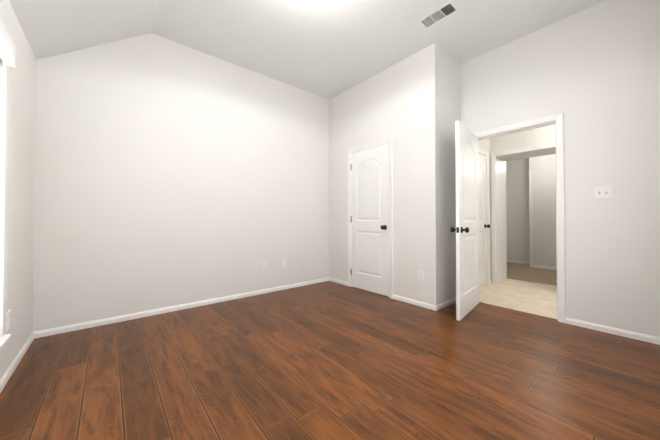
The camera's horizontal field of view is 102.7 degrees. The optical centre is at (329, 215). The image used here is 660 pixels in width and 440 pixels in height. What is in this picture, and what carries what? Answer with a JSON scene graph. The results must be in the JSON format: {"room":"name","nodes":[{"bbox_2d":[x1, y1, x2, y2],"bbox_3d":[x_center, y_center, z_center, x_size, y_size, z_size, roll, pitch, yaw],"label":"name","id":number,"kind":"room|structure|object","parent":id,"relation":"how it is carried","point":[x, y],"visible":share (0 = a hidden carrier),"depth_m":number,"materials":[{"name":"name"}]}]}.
{"room":"empty bedroom","nodes":[
{"label":"empty bedroom","id":0,"kind":"room"},
{"bbox_2d":[0,0,35,379],"bbox_3d":[-1.451,-0.190,0.834,0.160,2.470,3.930,1,-1,-40],"label":"wall","id":1,"kind":"structure","parent":0,"point":[17,175],"depth_m":1.87,"materials":[{"name":"paint"}]},
{"bbox_2d":[0,334,11,353],"bbox_3d":[-1.465,0.773,0.916,0.127,0.075,1.880,1,-1,-40],"label":"window sill","id":2,"kind":"structure","parent":1,"relation":"attached to","point":[4,339],"depth_m":1.59,"materials":[{"name":"paint"}]},
{"bbox_2d":[0,19,14,172],"bbox_3d":[-1.450,-0.181,0.939,0.100,1.810,1.806,1,-1,-40],"label":"window blinds","id":3,"kind":"object","parent":1,"relation":"attached to","point":[7,51],"visible":1,"depth_m":1.57,"materials":[{"name":"paint"}]},
{"bbox_2d":[7,310,10,329],"bbox_3d":[-2.097,0.680,1.726,0.008,0.114,0.070,1,-1,-40],"label":"electrical outlet","id":4,"kind":"object","parent":1,"relation":"attached to","point":[8,319],"visible":0.98,"depth_m":1.71,"materials":[{"name":"white plastic"}]},
{"bbox_2d":[0,331,35,392],"bbox_3d":[-1.395,1.017,0.888,0.012,0.058,3.660,1,-1,-40],"label":"baseboard","id":5,"kind":"structure","parent":1,"relation":"attached to","point":[5,378],"depth_m":1.84,"materials":[{"name":"paint"}]},
{"bbox_2d":[9,0,158,59],"bbox_3d":[-1.129,-1.733,1.121,1.000,0.938,3.930,1,-1,-40],"label":"ceiling","id":6,"kind":"structure","parent":0,"point":[52,27],"depth_m":2.22,"materials":[{"name":"paint"}]},
{"bbox_2d":[33,33,328,331],"bbox_3d":[-1.101,-0.550,3.619,4.270,3.250,0.120,1,-1,-40],"label":"wall","id":7,"kind":"structure","parent":0,"point":[168,173],"depth_m":2.94,"materials":[{"name":"paint"}]},
{"bbox_2d":[36,277,328,337],"bbox_3d":[-1.281,1.044,3.364,3.310,0.058,0.012,1,-1,-40],"label":"baseboard","id":8,"kind":"structure","parent":7,"relation":"attached to","point":[58,330],"depth_m":2.88,"materials":[{"name":"paint"}]},
{"bbox_2d":[262,261,265,269],"bbox_3d":[-0.918,0.686,3.675,0.070,0.114,0.008,1,-1,-40],"label":"electrical outlet","id":9,"kind":"object","parent":7,"relation":"attached to","point":[263,264],"visible":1,"depth_m":3.67,"materials":[{"name":"white plastic"}]},
{"bbox_2d":[281,259,285,266],"bbox_3d":[-0.678,0.688,3.871,0.070,0.114,0.018,1,-1,-40],"label":"electrical outlet","id":10,"kind":"object","parent":7,"relation":"attached to","point":[283,262],"visible":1,"depth_m":3.87,"materials":[{"name":"white plastic"}]},
{"bbox_2d":[0,281,659,439],"bbox_3d":[0.100,1.089,2.122,4.210,0.060,3.930,1,-1,-40],"label":"floor","id":11,"kind":"structure","parent":0,"point":[328,360],"depth_m":1.74,"materials":[{"name":"brown wood"}]},
{"bbox_2d":[152,0,604,99],"bbox_3d":[0.506,-2.087,2.498,3.270,0.200,3.930,1,-1,-40],"label":"ceiling","id":12,"kind":"structure","parent":0,"point":[328,49],"depth_m":2.82,"materials":[{"name":"paint"}]},
{"bbox_2d":[418,1,458,28],"bbox_3d":[1.071,-1.982,2.617,0.170,0.007,0.340,1,-1,-40],"label":"ceiling vent","id":13,"kind":"object","parent":12,"relation":"in","point":[443,12],"visible":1,"depth_m":2.61,"materials":[{"name":"silver metal"}]},
{"bbox_2d":[329,47,428,302],"bbox_3d":[0.608,-0.548,3.799,0.120,3.250,1.800,1,-1,-40],"label":"wall","id":14,"kind":"structure","parent":0,"point":[390,102],"depth_m":3.40,"materials":[{"name":"paint"}]},
{"bbox_2d":[329,277,347,285],"bbox_3d":[0.138,1.053,4.238,0.012,0.058,0.438,1,-1,-40],"label":"baseboard","id":15,"kind":"structure","parent":14,"relation":"attached to","point":[330,279],"depth_m":4.23,"materials":[{"name":"paint"}]},
{"bbox_2d":[351,144,388,296],"bbox_3d":[0.537,0.054,3.759,0.108,2.030,0.714,1,-1,-40],"label":"closet door","id":16,"kind":"structure","parent":14,"relation":"in","point":[370,219],"depth_m":3.74,"materials":[{"name":"paint"}]},
{"bbox_2d":[348,137,392,298],"bbox_3d":[0.546,0.026,3.761,0.016,2.102,0.834,1,-1,-40],"label":"trim","id":17,"kind":"structure","parent":14,"relation":"attached to","point":[378,143],"depth_m":3.48,"materials":[{"name":"paint"}]},
{"bbox_2d":[419,271,423,280],"bbox_3d":[1.079,0.710,3.124,0.008,0.114,0.070,1,-1,-40],"label":"electrical outlet","id":18,"kind":"object","parent":14,"relation":"attached to","point":[421,275],"visible":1,"depth_m":3.12,"materials":[{"name":"white plastic"}]},
{"bbox_2d":[392,294,455,310],"bbox_3d":[1.288,1.044,3.374,0.662,0.058,0.696,1,-1,-40],"label":"baseboard","id":19,"kind":"structure","parent":14,"relation":"attached to","point":[427,305],"depth_m":3.15,"materials":[{"name":"paint"}]},
{"bbox_2d":[428,43,460,304],"bbox_3d":[1.464,-0.553,3.284,0.770,3.250,0.090,1,-1,-40],"label":"wall","id":20,"kind":"structure","parent":0,"point":[444,107],"depth_m":3.10,"materials":[{"name":"paint"}]},
{"bbox_2d":[478,138,490,278],"bbox_3d":[2.182,-0.220,4.020,1.280,2.600,0.120,1,-1,-40],"label":"wall","id":21,"kind":"structure","parent":0,"point":[484,144],"depth_m":4.28,"materials":[{"name":"paint"}]},
{"bbox_2d":[479,149,489,283],"bbox_3d":[2.166,0.051,4.004,0.796,2.058,0.120,1,-1,-40],"label":"door frame","id":22,"kind":"structure","parent":21,"relation":"attached to","point":[486,184],"depth_m":4.21,"materials":[{"name":"paint"}]},
{"bbox_2d":[479,154,489,286],"bbox_3d":[2.212,0.056,3.943,0.764,2.030,0.108,1,-1,-40],"label":"door","id":23,"kind":"structure","parent":21,"relation":"in","point":[483,225],"depth_m":4.12,"materials":[{"name":"paint"}]},
{"bbox_2d":[479,278,556,318],"bbox_3d":[2.953,1.103,3.374,1.770,0.060,4.600,1,-1,-40],"label":"floor","id":24,"kind":"structure","parent":0,"point":[540,299],"depth_m":3.52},
{"bbox_2d":[506,158,529,261],"bbox_3d":[3.988,-0.191,6.736,0.120,2.600,2.000,1,-1,-40],"label":"wall","id":25,"kind":"structure","parent":0,"point":[517,196],"depth_m":6.17,"materials":[{"name":"paint"}]},
{"bbox_2d":[507,260,529,263],"bbox_3d":[4.140,1.077,6.439,0.012,0.058,1.370,1,-1,-40],"label":"baseboard","id":26,"kind":"structure","parent":25,"relation":"attached to","point":[514,261],"depth_m":6.13,"materials":[{"name":"paint"}]},
{"bbox_2d":[490,124,554,278],"bbox_3d":[3.485,-0.224,3.665,0.500,2.600,4.340,1,-1,-40],"label":"wall","id":27,"kind":"structure","parent":0,"point":[530,138],"depth_m":4.00,"materials":[{"name":"paint"}]},
{"bbox_2d":[491,143,555,282],"bbox_3d":[3.119,0.052,4.098,0.500,2.058,0.836,1,-1,-40],"label":"door frame","id":28,"kind":"structure","parent":27,"relation":"attached to","point":[501,224],"depth_m":4.36,"materials":[{"name":"paint"}]},
{"bbox_2d":[507,262,556,285],"bbox_3d":[4.319,1.117,4.911,2.300,0.064,5.200,1,-1,-40],"label":"floor","id":29,"kind":"structure","parent":0,"point":[522,272],"depth_m":4.90,"materials":[{"name":"beige carpet"}]},
{"bbox_2d":[529,154,556,266],"bbox_3d":[5.514,-0.214,4.623,0.500,2.600,3.200,1,-1,-40],"label":"wall","id":30,"kind":"structure","parent":0,"point":[544,209],"depth_m":5.49,"materials":[{"name":"paint"}]},
{"bbox_2d":[529,169,532,266],"bbox_3d":[4.310,0.048,5.656,0.012,2.100,0.065,1,-1,-40],"label":"trim","id":31,"kind":"structure","parent":30,"relation":"attached to","point":[531,213],"depth_m":5.65,"materials":[{"name":"paint"}]},
{"bbox_2d":[534,265,556,269],"bbox_3d":[5.340,1.055,4.417,0.012,0.058,3.130,1,-1,-40],"label":"baseboard","id":32,"kind":"structure","parent":30,"relation":"attached to","point":[545,267],"depth_m":5.45,"materials":[{"name":"paint"}]},
{"bbox_2d":[460,0,659,336],"bbox_3d":[2.359,-0.559,2.723,0.120,3.250,1.920,1,-1,-40],"label":"wall","id":33,"kind":"structure","parent":0,"point":[592,73],"depth_m":2.45,"materials":[{"name":"paint"}]},
{"bbox_2d":[450,120,478,320],"bbox_3d":[1.575,0.045,2.953,0.776,2.030,0.216,1,-1,-40],"label":"entry door","id":34,"kind":"structure","parent":33,"relation":"in","point":[467,236],"depth_m":2.86,"materials":[{"name":"paint"}]},
{"bbox_2d":[474,112,565,322],"bbox_3d":[2.102,0.040,3.023,0.120,2.058,0.816,1,-1,-40],"label":"door frame","id":35,"kind":"structure","parent":33,"relation":"attached to","point":[519,129],"depth_m":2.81,"materials":[{"name":"paint"}]},
{"bbox_2d":[594,186,611,198],"bbox_3d":[2.512,-0.218,2.431,0.016,0.114,0.116,1,-1,-40],"label":"double light switch","id":36,"kind":"object","parent":33,"relation":"attached to","point":[602,192],"visible":1,"depth_m":2.43,"materials":[{"name":"white plastic"}]},
{"bbox_2d":[566,317,659,344],"bbox_3d":[2.585,1.032,2.333,0.012,0.058,0.758,1,-1,-40],"label":"baseboard","id":37,"kind":"structure","parent":33,"relation":"attached to","point":[625,333],"depth_m":2.37,"materials":[{"name":"paint"}]}
]}

